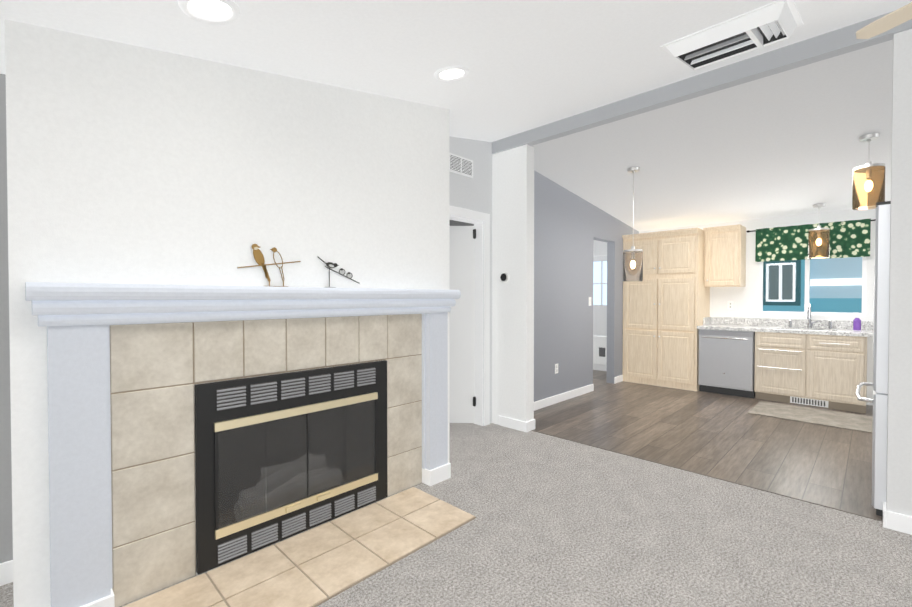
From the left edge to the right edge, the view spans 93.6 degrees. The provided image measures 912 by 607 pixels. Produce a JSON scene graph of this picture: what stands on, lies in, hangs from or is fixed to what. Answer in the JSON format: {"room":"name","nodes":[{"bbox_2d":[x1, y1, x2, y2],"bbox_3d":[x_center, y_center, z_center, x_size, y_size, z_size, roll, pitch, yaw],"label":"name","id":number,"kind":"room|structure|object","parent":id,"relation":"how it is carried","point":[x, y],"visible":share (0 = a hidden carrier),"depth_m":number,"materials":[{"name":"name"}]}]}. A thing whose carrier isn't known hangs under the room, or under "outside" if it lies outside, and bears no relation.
{"room":"kitchen and living room","nodes":[
{"label":"kitchen and living room","id":0,"kind":"room"},
{"bbox_2d":[5,20,449,606],"bbox_3d":[-1.053,-0.220,2.602,0.560,3.000,2.300,1,1,44],"label":"wall","id":1,"kind":"structure","parent":0,"point":[129,164],"depth_m":1.98,"materials":[{"name":"white paint"}]},
{"bbox_2d":[25,282,460,606],"bbox_3d":[-0.794,0.598,2.347,0.180,1.372,2.194,1,1,44],"label":"mantel surround","id":2,"kind":"object","parent":1,"relation":"attached to","point":[77,319],"visible":1,"depth_m":1.72,"materials":[{"name":"paint"}]},
{"bbox_2d":[237,244,300,286],"bbox_3d":[-0.976,-0.198,2.258,0.022,0.219,0.329,1,1,44],"label":"bird figurine","id":3,"kind":"object","parent":2,"relation":"on","point":[258,257],"visible":1,"depth_m":2.23,"materials":[{"name":"brown metal"}]},
{"bbox_2d":[317,256,359,287],"bbox_3d":[-0.693,-0.182,2.548,0.022,0.180,0.281,1,1,44],"label":"bird figurine","id":4,"kind":"object","parent":2,"relation":"on","point":[349,275],"visible":0.98,"depth_m":2.53,"materials":[{"name":"grey metal"}]},
{"bbox_2d":[110,314,421,606],"bbox_3d":[-0.846,0.681,2.416,0.012,1.204,1.728,1,1,44],"label":"tile surround","id":5,"kind":"object","parent":1,"relation":"attached to","point":[158,371],"visible":0.85,"depth_m":1.98,"materials":[{"name":"beige tile"}]},
{"bbox_2d":[195,360,387,574],"bbox_3d":[-0.965,0.822,2.532,0.442,0.892,1.096,1,1,44],"label":"fireplace insert","id":6,"kind":"object","parent":1,"relation":"in","point":[280,457],"visible":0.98,"depth_m":2.33,"materials":[{"name":"black painted metal"},{"name":"glass"},{"name":"brass"}]},
{"bbox_2d":[0,74,638,562],"bbox_3d":[-0.894,-0.229,3.229,0.150,3.000,11.350,1,1,44],"label":"wall","id":7,"kind":"structure","parent":0,"point":[570,227],"depth_m":5.22,"materials":[{"name":"grey paint"}]},
{"bbox_2d":[0,560,12,585],"bbox_3d":[-3.436,1.260,0.571,0.014,0.100,3.963,1,1,44],"label":"baseboard","id":8,"kind":"structure","parent":7,"relation":"attached to","point":[6,568],"depth_m":1.97,"materials":[{"name":"white"}]},
{"bbox_2d":[449,153,472,177],"bbox_3d":[0.049,-1.322,4.103,0.015,0.170,0.340,1,1,44],"label":"air vent","id":9,"kind":"object","parent":7,"relation":"in","point":[460,165],"visible":0.98,"depth_m":4.09,"materials":[{"name":"white metal"}]},
{"bbox_2d":[449,226,475,422],"bbox_3d":[-0.180,0.220,4.446,0.600,2.043,0.549,1,1,44],"label":"door","id":10,"kind":"structure","parent":7,"relation":"in","point":[462,319],"depth_m":4.43,"materials":[{"name":"white paint"},{"name":"wood"},{"name":"dark metal"}]},
{"bbox_2d":[449,205,489,425],"bbox_3d":[-0.023,0.170,4.138,0.136,2.175,0.930,1,1,44],"label":"door frame","id":11,"kind":"structure","parent":7,"relation":"attached to","point":[466,214],"depth_m":4.39,"materials":[{"name":"white wood"}]},
{"bbox_2d":[534,384,593,410],"bbox_3d":[1.215,1.191,5.293,0.017,0.100,2.060,1,1,44],"label":"baseboard","id":12,"kind":"structure","parent":7,"relation":"attached to","point":[561,397],"depth_m":5.42,"materials":[{"name":"white wood"}]},
{"bbox_2d":[614,375,622,383],"bbox_3d":[2.524,1.171,6.636,0.014,0.100,0.310,1,1,44],"label":"baseboard","id":13,"kind":"structure","parent":7,"relation":"attached to","point":[617,379],"depth_m":6.61,"materials":[{"name":"white wood"}]},
{"bbox_2d":[0,423,911,606],"bbox_3d":[-0.192,1.350,-0.102,10.200,0.060,7.530,1,1,44],"label":"floor carpet","id":14,"kind":"object","parent":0,"point":[558,522],"visible":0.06,"depth_m":2.28,"materials":[{"name":"grey carpet"}]},
{"bbox_2d":[123,487,475,606],"bbox_3d":[-0.648,1.280,2.181,0.573,0.013,1.609,1,1,44],"label":"hearth","id":15,"kind":"object","parent":14,"relation":"on","point":[318,565],"depth_m":2.13,"materials":[{"name":"beige tile"}]},
{"bbox_2d":[531,430,882,521],"bbox_3d":[1.631,1.267,3.376,2.490,0.004,0.012,1,1,44],"label":"threshold strip","id":16,"kind":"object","parent":14,"relation":"on","point":[721,479],"depth_m":3.06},
{"bbox_2d":[0,0,911,141],"bbox_3d":[-0.488,-1.045,0.132,11.000,1.388,7.500,1,1,44],"label":"ceiling","id":17,"kind":"structure","parent":0,"point":[530,64],"depth_m":2.18,"materials":[{"name":"white paint"}]},
{"bbox_2d":[178,0,239,23],"bbox_3d":[-0.945,-1.131,1.645,0.210,0.043,0.207,1,1,44],"label":"recessed light","id":18,"kind":"object","parent":17,"relation":"in","point":[217,11],"visible":0.96,"depth_m":1.66,"materials":[{"name":"white plastic"}]},
{"bbox_2d":[434,66,468,81],"bbox_3d":[-0.027,-1.362,2.541,0.210,0.043,0.207,1,1,44],"label":"recessed light","id":19,"kind":"object","parent":17,"relation":"in","point":[449,73],"visible":0.98,"depth_m":2.54,"materials":[{"name":"white plastic"}]},
{"bbox_2d":[492,11,911,153],"bbox_3d":[3.229,-1.609,1.715,7.900,0.195,0.090,1,1,44],"label":"ridge beam","id":20,"kind":"structure","parent":17,"relation":"attached to","point":[838,42],"depth_m":3.02,"materials":[{"name":"grey paint"}]},
{"bbox_2d":[660,0,802,69],"bbox_3d":[1.583,-1.517,2.471,0.610,0.141,0.491,1,1,44],"label":"ceiling vent","id":21,"kind":"object","parent":17,"relation":"in","point":[769,24],"visible":1,"depth_m":2.40,"materials":[{"name":"white metal"}]},
{"bbox_2d":[856,2,911,38],"bbox_3d":[2.076,-1.219,1.169,1.453,0.409,1.476,1,1,44],"label":"ceiling fan","id":22,"kind":"object","parent":17,"relation":"hanging from","point":[893,19],"visible":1,"depth_m":1.83,"materials":[{"name":"beige wood"}]},
{"bbox_2d":[449,220,473,225],"bbox_3d":[-1.031,-0.252,4.829,2.280,3.000,1.650,1,1,44],"label":"wall","id":23,"kind":"structure","parent":0,"point":[454,223],"depth_m":4.26,"materials":[{"name":"grey paint"}]},
{"bbox_2d":[492,144,533,424],"bbox_3d":[0.577,-0.145,4.366,0.430,2.800,0.130,1,1,44],"label":"wall column","id":24,"kind":"structure","parent":0,"point":[513,296],"depth_m":4.28,"materials":[{"name":"white paint"}]},
{"bbox_2d":[500,272,509,282],"bbox_3d":[0.488,-0.265,4.338,0.116,0.116,0.029,1,1,44],"label":"thermostat","id":25,"kind":"object","parent":24,"relation":"attached to","point":[504,277],"visible":1,"depth_m":4.32,"materials":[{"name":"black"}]},
{"bbox_2d":[499,415,529,431],"bbox_3d":[0.574,1.206,4.302,0.344,0.100,0.034,1,1,44],"label":"baseboard","id":26,"kind":"structure","parent":24,"relation":"attached to","point":[507,422],"depth_m":4.27,"materials":[{"name":"white wood"}]},
{"bbox_2d":[530,419,534,429],"bbox_3d":[0.650,1.204,4.401,0.374,0.100,0.034,1,1,44],"label":"baseboard","id":27,"kind":"structure","parent":24,"relation":"attached to","point":[532,422],"depth_m":4.24,"materials":[{"name":"white wood"}]},
{"bbox_2d":[534,370,882,519],"bbox_3d":[3.572,1.285,4.329,11.000,0.060,4.070,1,1,44],"label":"floor","id":28,"kind":"structure","parent":0,"point":[725,437],"depth_m":4.00,"materials":[{"name":"brown wood"}]},
{"bbox_2d":[622,228,709,390],"bbox_3d":[3.196,0.080,6.556,1.055,2.285,0.679,1,1,44],"label":"pantry","id":29,"kind":"object","parent":28,"relation":"on","point":[666,305],"visible":0.94,"depth_m":6.26,"materials":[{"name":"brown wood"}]},
{"bbox_2d":[698,329,754,397],"bbox_3d":[3.802,0.795,5.950,0.635,0.872,0.714,1,1,44],"label":"dishwasher","id":30,"kind":"object","parent":28,"relation":"on","point":[726,362],"visible":1,"depth_m":5.72,"materials":[{"name":"silver metal"}]},
{"bbox_2d":[754,332,866,412],"bbox_3d":[4.421,0.803,5.363,1.040,0.875,0.690,1,1,44],"label":"base cabinet","id":31,"kind":"object","parent":28,"relation":"on","point":[832,369],"visible":0.96,"depth_m":5.11,"materials":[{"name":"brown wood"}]},
{"bbox_2d":[697,317,872,336],"bbox_3d":[4.353,0.288,5.441,2.157,0.148,0.663,1,1,44],"label":"countertop","id":32,"kind":"structure","parent":31,"relation":"on","point":[839,327],"depth_m":5.60,"materials":[{"name":"stone"}]},
{"bbox_2d":[789,304,831,328],"bbox_3d":[4.517,0.161,5.479,0.434,0.312,0.243,1,1,44],"label":"faucet","id":33,"kind":"object","parent":32,"relation":"on","point":[809,323],"visible":1,"depth_m":5.48,"materials":[{"name":"silver metal"}]},
{"bbox_2d":[853,312,860,329],"bbox_3d":[4.843,0.215,5.169,0.070,0.212,0.072,1,1,44],"label":"soap bottle","id":34,"kind":"object","parent":32,"relation":"on","point":[856,323],"visible":0.96,"depth_m":5.15,"materials":[{"name":"purple plastic"}]},
{"bbox_2d":[790,396,828,407],"bbox_3d":[4.285,1.192,5.201,0.360,0.084,0.008,1,1,44],"label":"air vent register","id":35,"kind":"object","parent":31,"relation":"attached to","point":[811,402],"visible":0.94,"depth_m":5.19,"materials":[{"name":"white metal"}]},
{"bbox_2d":[748,401,872,432],"bbox_3d":[4.060,1.244,4.656,1.360,0.012,0.760,1,1,44],"label":"area rug","id":36,"kind":"object","parent":28,"relation":"on","point":[855,422],"visible":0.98,"depth_m":4.69,"materials":[{"name":"beige fabric"}]},
{"bbox_2d":[855,201,890,516],"bbox_3d":[3.079,0.337,2.661,0.867,1.886,0.905,1,1,44],"label":"fridge","id":37,"kind":"object","parent":28,"relation":"on","point":[879,400],"visible":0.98,"depth_m":2.56,"materials":[{"name":"white metal"}]},
{"bbox_2d":[532,40,892,230],"bbox_3d":[3.597,-1.458,4.313,11.000,0.704,4.200,1,1,44],"label":"ceiling","id":38,"kind":"structure","parent":0,"point":[786,143],"depth_m":4.11,"materials":[{"name":"white paint"}]},
{"bbox_2d":[623,167,642,281],"bbox_3d":[1.938,-0.857,4.684,0.200,1.226,0.200,1,1,44],"label":"pendant light","id":39,"kind":"object","parent":38,"relation":"hanging from","point":[632,264],"visible":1,"depth_m":4.61,"materials":[{"name":"silver metal"}]},
{"bbox_2d":[808,203,829,258],"bbox_3d":[4.462,-0.889,5.266,0.200,0.656,0.200,1,1,44],"label":"pendant light","id":40,"kind":"object","parent":38,"relation":"hanging from","point":[818,241],"visible":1,"depth_m":5.20,"materials":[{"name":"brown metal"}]},
{"bbox_2d":[852,133,884,209],"bbox_3d":[3.492,-1.113,3.624,0.200,0.603,0.200,1,1,44],"label":"pendant light","id":41,"kind":"object","parent":38,"relation":"hanging from","point":[868,187],"visible":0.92,"depth_m":3.56,"materials":[{"name":"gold metal"}]},
{"bbox_2d":[593,208,875,404],"bbox_3d":[4.791,-0.263,5.555,11.000,3.000,0.120,1,1,44],"label":"wall","id":42,"kind":"structure","parent":0,"point":[746,301],"depth_m":5.99,"materials":[{"name":"white paint"}]},
{"bbox_2d":[593,256,606,370],"bbox_3d":[2.609,0.177,7.664,0.850,2.052,0.067,1,1,44],"label":"back door","id":43,"kind":"structure","parent":42,"relation":"in","point":[600,313],"depth_m":7.68,"materials":[{"name":"white"}]},
{"bbox_2d":[703,224,745,286],"bbox_3d":[3.838,-0.661,6.123,0.446,0.840,0.385,1,1,44],"label":"upper cabinet","id":44,"kind":"object","parent":42,"relation":"attached to","point":[724,256],"visible":1,"depth_m":6.00,"materials":[{"name":"beige wood"}]},
{"bbox_2d":[727,301,733,309],"bbox_3d":[4.000,0.027,6.241,0.075,0.120,0.007,1,1,44],"label":"electrical outlet","id":45,"kind":"object","parent":42,"relation":"attached to","point":[730,305],"visible":1,"depth_m":6.24,"materials":[{"name":"white plastic"}]},
{"bbox_2d":[746,219,875,261],"bbox_3d":[4.612,-0.801,5.575,1.399,0.455,0.088,1,1,44],"label":"valance curtain","id":46,"kind":"object","parent":42,"relation":"attached to","point":[850,238],"visible":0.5,"depth_m":5.58,"materials":[{"name":"fabric"}]},
{"bbox_2d":[758,257,866,315],"bbox_3d":[4.670,-0.397,5.658,1.110,1.135,0.099,1,1,44],"label":"kitchen window","id":47,"kind":"structure","parent":42,"relation":"in","point":[807,281],"depth_m":5.64,"materials":[{"name":"white"}]},
{"bbox_2d":[886,29,911,515],"bbox_3d":[4.292,-0.092,0.738,4.983,2.800,0.125,1,1,44],"label":"wall","id":48,"kind":"structure","parent":0,"point":[899,464],"depth_m":2.40,"materials":[{"name":"paint"}]},
{"bbox_2d":[883,506,911,534],"bbox_3d":[4.246,1.258,0.720,4.997,0.100,0.034,1,1,44],"label":"baseboard","id":49,"kind":"structure","parent":48,"relation":"attached to","point":[895,521],"depth_m":2.41,"materials":[{"name":"white wood"}]},
{"label":"outside","id":50,"kind":"structure","parent":0,"visible":0},
{"bbox_2d":[763,257,861,312],"bbox_3d":[6.367,-0.342,7.527,7.500,4.100,0.555,1,1,44],"label":"building","id":51,"kind":"structure","parent":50,"point":[832,290],"depth_m":7.53,"materials":[{"name":"teal"}]}
]}

